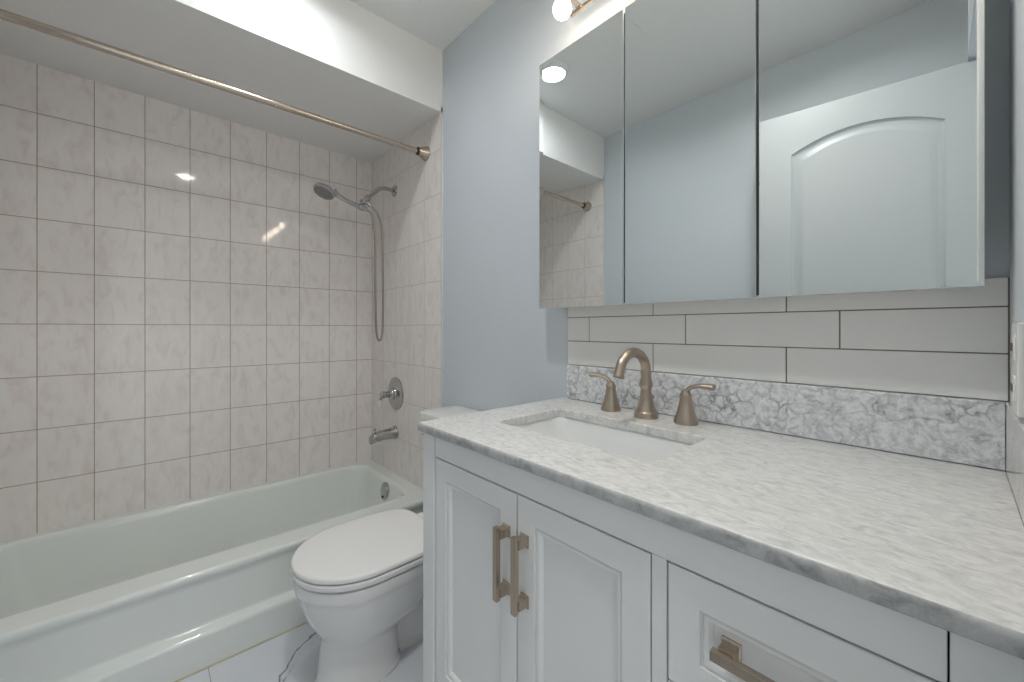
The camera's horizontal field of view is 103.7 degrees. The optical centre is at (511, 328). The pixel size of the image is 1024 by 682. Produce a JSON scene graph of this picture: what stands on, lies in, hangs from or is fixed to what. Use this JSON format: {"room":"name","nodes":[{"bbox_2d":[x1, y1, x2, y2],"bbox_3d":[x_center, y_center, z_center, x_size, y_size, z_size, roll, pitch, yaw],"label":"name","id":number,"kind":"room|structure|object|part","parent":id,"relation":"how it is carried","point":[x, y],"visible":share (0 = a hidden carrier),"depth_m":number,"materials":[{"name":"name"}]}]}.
{"room":"bathroom","nodes":[
{"label":"bathroom","id":0,"kind":"room"},
{"bbox_2d":[0,53,371,540],"bbox_3d":[-1.437,-0.092,2.003,1.474,2.395,0.120,0,0,-42],"label":"wall","id":1,"kind":"structure","parent":0,"point":[184,316],"depth_m":1.80,"materials":[{"name":"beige tile"}]},
{"bbox_2d":[0,0,442,162],"bbox_3d":[-1.133,-1.147,1.666,1.474,0.286,0.787,0,0,-42],"label":"soffit","id":2,"kind":"structure","parent":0,"point":[340,61],"depth_m":1.57,"materials":[{"name":"paint"}]},
{"bbox_2d":[178,623,422,681],"bbox_3d":[-0.198,1.155,0.629,1.714,0.100,3.820,0,0,-42],"label":"floor","id":3,"kind":"structure","parent":0,"point":[292,656],"depth_m":1.32,"materials":[{"name":"tile"}]},
{"bbox_2d":[0,459,422,681],"bbox_3d":[-1.145,0.948,1.679,1.456,0.314,0.751,0,0,-42],"label":"bathtub","id":4,"kind":"object","parent":3,"relation":"on","point":[171,592],"visible":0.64,"depth_m":1.46,"materials":[{"name":"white ceramic"}]},
{"bbox_2d":[174,622,307,681],"bbox_3d":[-0.892,1.103,1.398,1.472,0.004,0.005,0,0,-42],"label":"trim","id":5,"kind":"structure","parent":4,"relation":"attached to","point":[189,675],"depth_m":1.36,"materials":[{"name":"white"}]},
{"bbox_3d":[-0.662,0.847,2.093,0.025,0.090,0.078,0,0,-42],"label":"overflow plate","id":6,"kind":"part","parent":4,"relation":"part of","materials":[{"name":"silver metal"}]},
{"bbox_2d":[291,406,479,681],"bbox_3d":[-0.386,0.719,1.410,0.690,0.772,0.380,0,0,-42],"label":"toilet","id":7,"kind":"object","parent":3,"relation":"on","point":[358,583],"visible":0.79,"depth_m":1.23,"materials":[{"name":"white ceramic"}]},
{"bbox_3d":[-0.481,0.735,1.334,0.445,0.020,0.364,0,0,-42],"label":"seat","id":8,"kind":"part","parent":7,"relation":"part of","materials":[{"name":"white plastic"}]},
{"bbox_3d":[-0.481,0.711,1.334,0.446,0.020,0.365,0,0,-42],"label":"lid","id":9,"kind":"part","parent":7,"relation":"part of","materials":[{"name":"white plastic"}]},
{"bbox_3d":[-0.194,0.350,1.568,0.195,0.034,0.358,0,0,-42],"label":"tank lid","id":10,"kind":"part","parent":7,"relation":"part of","materials":[{"name":"white ceramic"}]},
{"bbox_2d":[423,432,1023,681],"bbox_3d":[0.271,0.673,0.789,0.543,0.863,0.896,0,0,-42],"label":"vanity cabinet","id":11,"kind":"object","parent":3,"relation":"on","point":[528,577],"visible":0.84,"depth_m":0.58,"materials":[{"name":"grey paint"}]},
{"bbox_3d":[-0.077,0.556,0.829,0.019,0.517,0.274,0,0,-42],"label":"door","id":12,"kind":"part","parent":11,"relation":"part of","materials":[{"name":"grey paint"}]},
{"bbox_3d":[-0.021,0.423,0.729,0.030,0.132,0.020,0,0,-42],"label":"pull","id":13,"kind":"part","parent":11,"relation":"part of","materials":[{"name":"beige metal"}]},
{"bbox_3d":[0.012,0.423,0.694,0.030,0.132,0.020,0,0,-42],"label":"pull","id":14,"kind":"part","parent":11,"relation":"part of","materials":[{"name":"beige metal"}]},
{"bbox_3d":[0.102,0.556,0.630,0.019,0.517,0.257,0,0,-42],"label":"door","id":15,"kind":"part","parent":11,"relation":"part of","materials":[{"name":"grey paint"}]},
{"bbox_2d":[418,397,1023,659],"bbox_3d":[0.276,0.232,0.795,0.530,0.020,0.911,0,0,-42],"label":"countertop","id":16,"kind":"structure","parent":11,"relation":"on","point":[935,542],"depth_m":0.51,"materials":[{"name":"stone"}]},
{"bbox_2d":[515,417,692,460],"bbox_3d":[0.181,0.313,0.890,0.281,0.141,0.457,0,0,-42],"label":"undermount sink","id":17,"kind":"object","parent":16,"relation":"in","point":[640,446],"visible":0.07,"depth_m":0.99,"materials":[{"name":"white ceramic"}]},
{"bbox_2d":[589,348,715,425],"bbox_3d":[0.295,0.134,0.979,0.170,0.176,0.337,0,0,-42],"label":"faucet","id":18,"kind":"object","parent":16,"relation":"on","point":[685,415],"visible":1,"depth_m":0.98,"materials":[{"name":"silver metal"}]},
{"bbox_3d":[0.247,0.140,1.114,0.021,0.033,0.074,0,0,-42],"label":"lever","id":19,"kind":"part","parent":18,"relation":"part of","materials":[{"name":"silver metal"}]},
{"bbox_3d":[0.269,0.181,1.095,0.054,0.081,0.054,0,0,-42],"label":"handle","id":20,"kind":"part","parent":18,"relation":"part of","materials":[{"name":"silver metal"}]},
{"bbox_3d":[0.297,0.134,0.973,0.165,0.176,0.059,0,0,-42],"label":"spout","id":21,"kind":"part","parent":18,"relation":"part of","materials":[{"name":"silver metal"}]},
{"bbox_3d":[0.407,0.181,0.942,0.054,0.081,0.054,0,0,-42],"label":"handle","id":22,"kind":"part","parent":18,"relation":"part of","materials":[{"name":"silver metal"}]},
{"bbox_3d":[0.423,0.140,0.918,0.021,0.033,0.074,0,0,-42],"label":"lever","id":23,"kind":"part","parent":18,"relation":"part of","materials":[{"name":"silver metal"}]},
{"bbox_3d":[0.274,0.368,0.416,0.030,0.020,0.124,0,0,-42],"label":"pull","id":24,"kind":"part","parent":11,"relation":"part of","materials":[{"name":"beige metal"}]},
{"bbox_3d":[0.285,0.371,0.427,0.019,0.147,0.240,0,0,-42],"label":"drawer","id":25,"kind":"part","parent":11,"relation":"part of","materials":[{"name":"grey paint"}]},
{"bbox_2d":[349,0,495,50],"bbox_3d":[-0.198,-1.340,0.629,1.714,0.100,3.820,0,0,-42],"label":"ceiling","id":26,"kind":"structure","parent":0,"point":[438,23],"depth_m":1.65,"materials":[{"name":"paint"}]},
{"bbox_2d":[372,0,1009,488],"bbox_3d":[0.007,-0.092,1.585,0.128,2.395,2.674,0,0,-42],"label":"wall","id":27,"kind":"structure","parent":0,"point":[500,349],"depth_m":1.44,"materials":[{"name":"blue paint"}]},
{"bbox_2d":[0,9,429,160],"bbox_3d":[-0.957,-0.851,1.472,1.458,0.069,0.069,0,0,-42],"label":"shower rod","id":28,"kind":"object","parent":27,"relation":"attached to","point":[423,153],"visible":1,"depth_m":1.34,"materials":[{"name":"silver metal"}]},
{"bbox_2d":[357,185,396,210],"bbox_3d":[-0.721,-0.700,2.145,0.204,0.176,0.062,0,0,-42],"label":"pipe","id":29,"kind":"object","parent":27,"relation":"attached to","point":[393,190],"visible":0.98,"depth_m":2.12,"materials":[{"name":"silver metal"}]},
{"bbox_2d":[313,183,383,341],"bbox_3d":[-0.823,-0.316,2.052,0.353,0.773,0.101,0,0,-42],"label":"shower","id":30,"kind":"object","parent":29,"relation":"attached to","point":[322,190],"visible":1,"depth_m":2.13,"materials":[{"name":"silver metal"}]},
{"bbox_3d":[-0.831,-0.656,2.049,0.181,0.085,0.046,0,0,-42],"label":"handle","id":31,"kind":"part","parent":30,"relation":"part of","materials":[{"name":"silver metal"}]},
{"bbox_2d":[369,426,398,444],"bbox_3d":[-0.694,0.571,2.159,0.146,0.078,0.074,0,0,-42],"label":"tub spout","id":32,"kind":"object","parent":27,"relation":"attached to","point":[389,433],"visible":1,"depth_m":2.14,"materials":[{"name":"silver metal"}]},
{"bbox_2d":[377,377,403,409],"bbox_3d":[-0.673,0.356,2.171,0.099,0.180,0.180,0,0,-42],"label":"shower valve","id":33,"kind":"object","parent":27,"relation":"attached to","point":[395,394],"visible":1,"depth_m":2.16,"materials":[{"name":"silver metal"}]},
{"bbox_2d":[441,112,442,406],"bbox_3d":[-0.868,0.051,1.373,1.474,2.109,0.004,0,0,-42],"label":"trim","id":34,"kind":"structure","parent":27,"relation":"attached to","point":[441,112],"depth_m":1.86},
{"bbox_2d":[553,0,595,20],"bbox_3d":[0.416,-0.946,0.925,0.165,0.125,0.762,0,0,-42],"label":"vanity light","id":35,"kind":"object","parent":27,"relation":"attached to","point":[562,9],"visible":1,"depth_m":1.14,"materials":[{"name":"white glass"}]},
{"bbox_3d":[0.143,-0.913,1.144,0.053,0.060,0.053,0,0,-42],"label":"bulb","id":36,"kind":"part","parent":35,"relation":"part of","materials":[{"name":"white glass"}]},
{"bbox_3d":[0.171,-0.958,1.169,0.094,0.006,0.016,0,0,-42],"label":"arm","id":37,"kind":"part","parent":35,"relation":"part of","materials":[{"name":"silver metal"}]},
{"bbox_2d":[539,0,983,308],"bbox_3d":[0.424,-0.445,0.958,0.092,0.764,0.907,0,0,-42],"label":"upper cabinet","id":38,"kind":"object","parent":27,"relation":"attached to","point":[690,150],"visible":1,"depth_m":0.81,"materials":[{"name":"silver glass"}]},
{"bbox_3d":[0.189,-0.445,1.155,0.006,0.764,0.300,0,0,-42],"label":"mirror door","id":39,"kind":"part","parent":38,"relation":"part of","materials":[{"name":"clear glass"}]},
{"bbox_3d":[0.394,-0.445,0.927,0.006,0.764,0.300,0,0,-42],"label":"mirror door","id":40,"kind":"part","parent":38,"relation":"part of","materials":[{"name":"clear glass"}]},
{"bbox_3d":[0.597,-0.445,0.701,0.006,0.764,0.294,0,0,-42],"label":"mirror door","id":41,"kind":"part","parent":38,"relation":"part of","materials":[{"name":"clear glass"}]},
{"bbox_2d":[567,365,1004,470],"bbox_3d":[0.476,0.168,0.956,0.018,0.105,0.882,0,0,-42],"label":"backsplash","id":42,"kind":"structure","parent":27,"relation":"attached to","point":[952,429],"depth_m":0.78,"materials":[{"name":"white stone"}]},
{"bbox_2d":[1009,0,1023,421],"bbox_3d":[0.277,-0.092,0.102,1.474,2.395,0.110,0,0,-42],"label":"wall","id":43,"kind":"structure","parent":0,"point":[1016,7],"depth_m":0.55,"materials":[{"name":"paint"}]},
{"bbox_2d":[1005,402,1023,525],"bbox_3d":[0.583,0.170,0.455,0.530,0.108,0.005,0,0,-42],"label":"marble sidesplash","id":44,"kind":"object","parent":43,"relation":"attached to","point":[1014,426],"visible":1,"depth_m":0.52,"materials":[{"name":"white stone"}]},
{"bbox_2d":[1010,323,1023,417],"bbox_3d":[0.647,0.051,0.515,0.075,0.116,0.008,0,0,-42],"label":"outlet","id":45,"kind":"object","parent":43,"relation":"attached to","point":[1017,338],"visible":1,"depth_m":0.49,"materials":[{"name":"white plastic"}]},
{"bbox_2d":[1010,374,1015,402],"bbox_3d":[0.647,0.077,0.518,0.037,0.034,0.004,0,0,-42],"label":"receptacle","id":46,"kind":"object","parent":45,"relation":"attached to","point":[1013,378],"depth_m":0.51,"materials":[{"name":"white plastic"}]},
{"bbox_2d":[1010,335,1015,361],"bbox_3d":[0.647,0.025,0.518,0.037,0.034,0.004,0,0,-42],"label":"receptacle","id":47,"kind":"object","parent":45,"relation":"attached to","point":[1013,338],"depth_m":0.51,"materials":[{"name":"white plastic"}]}
]}

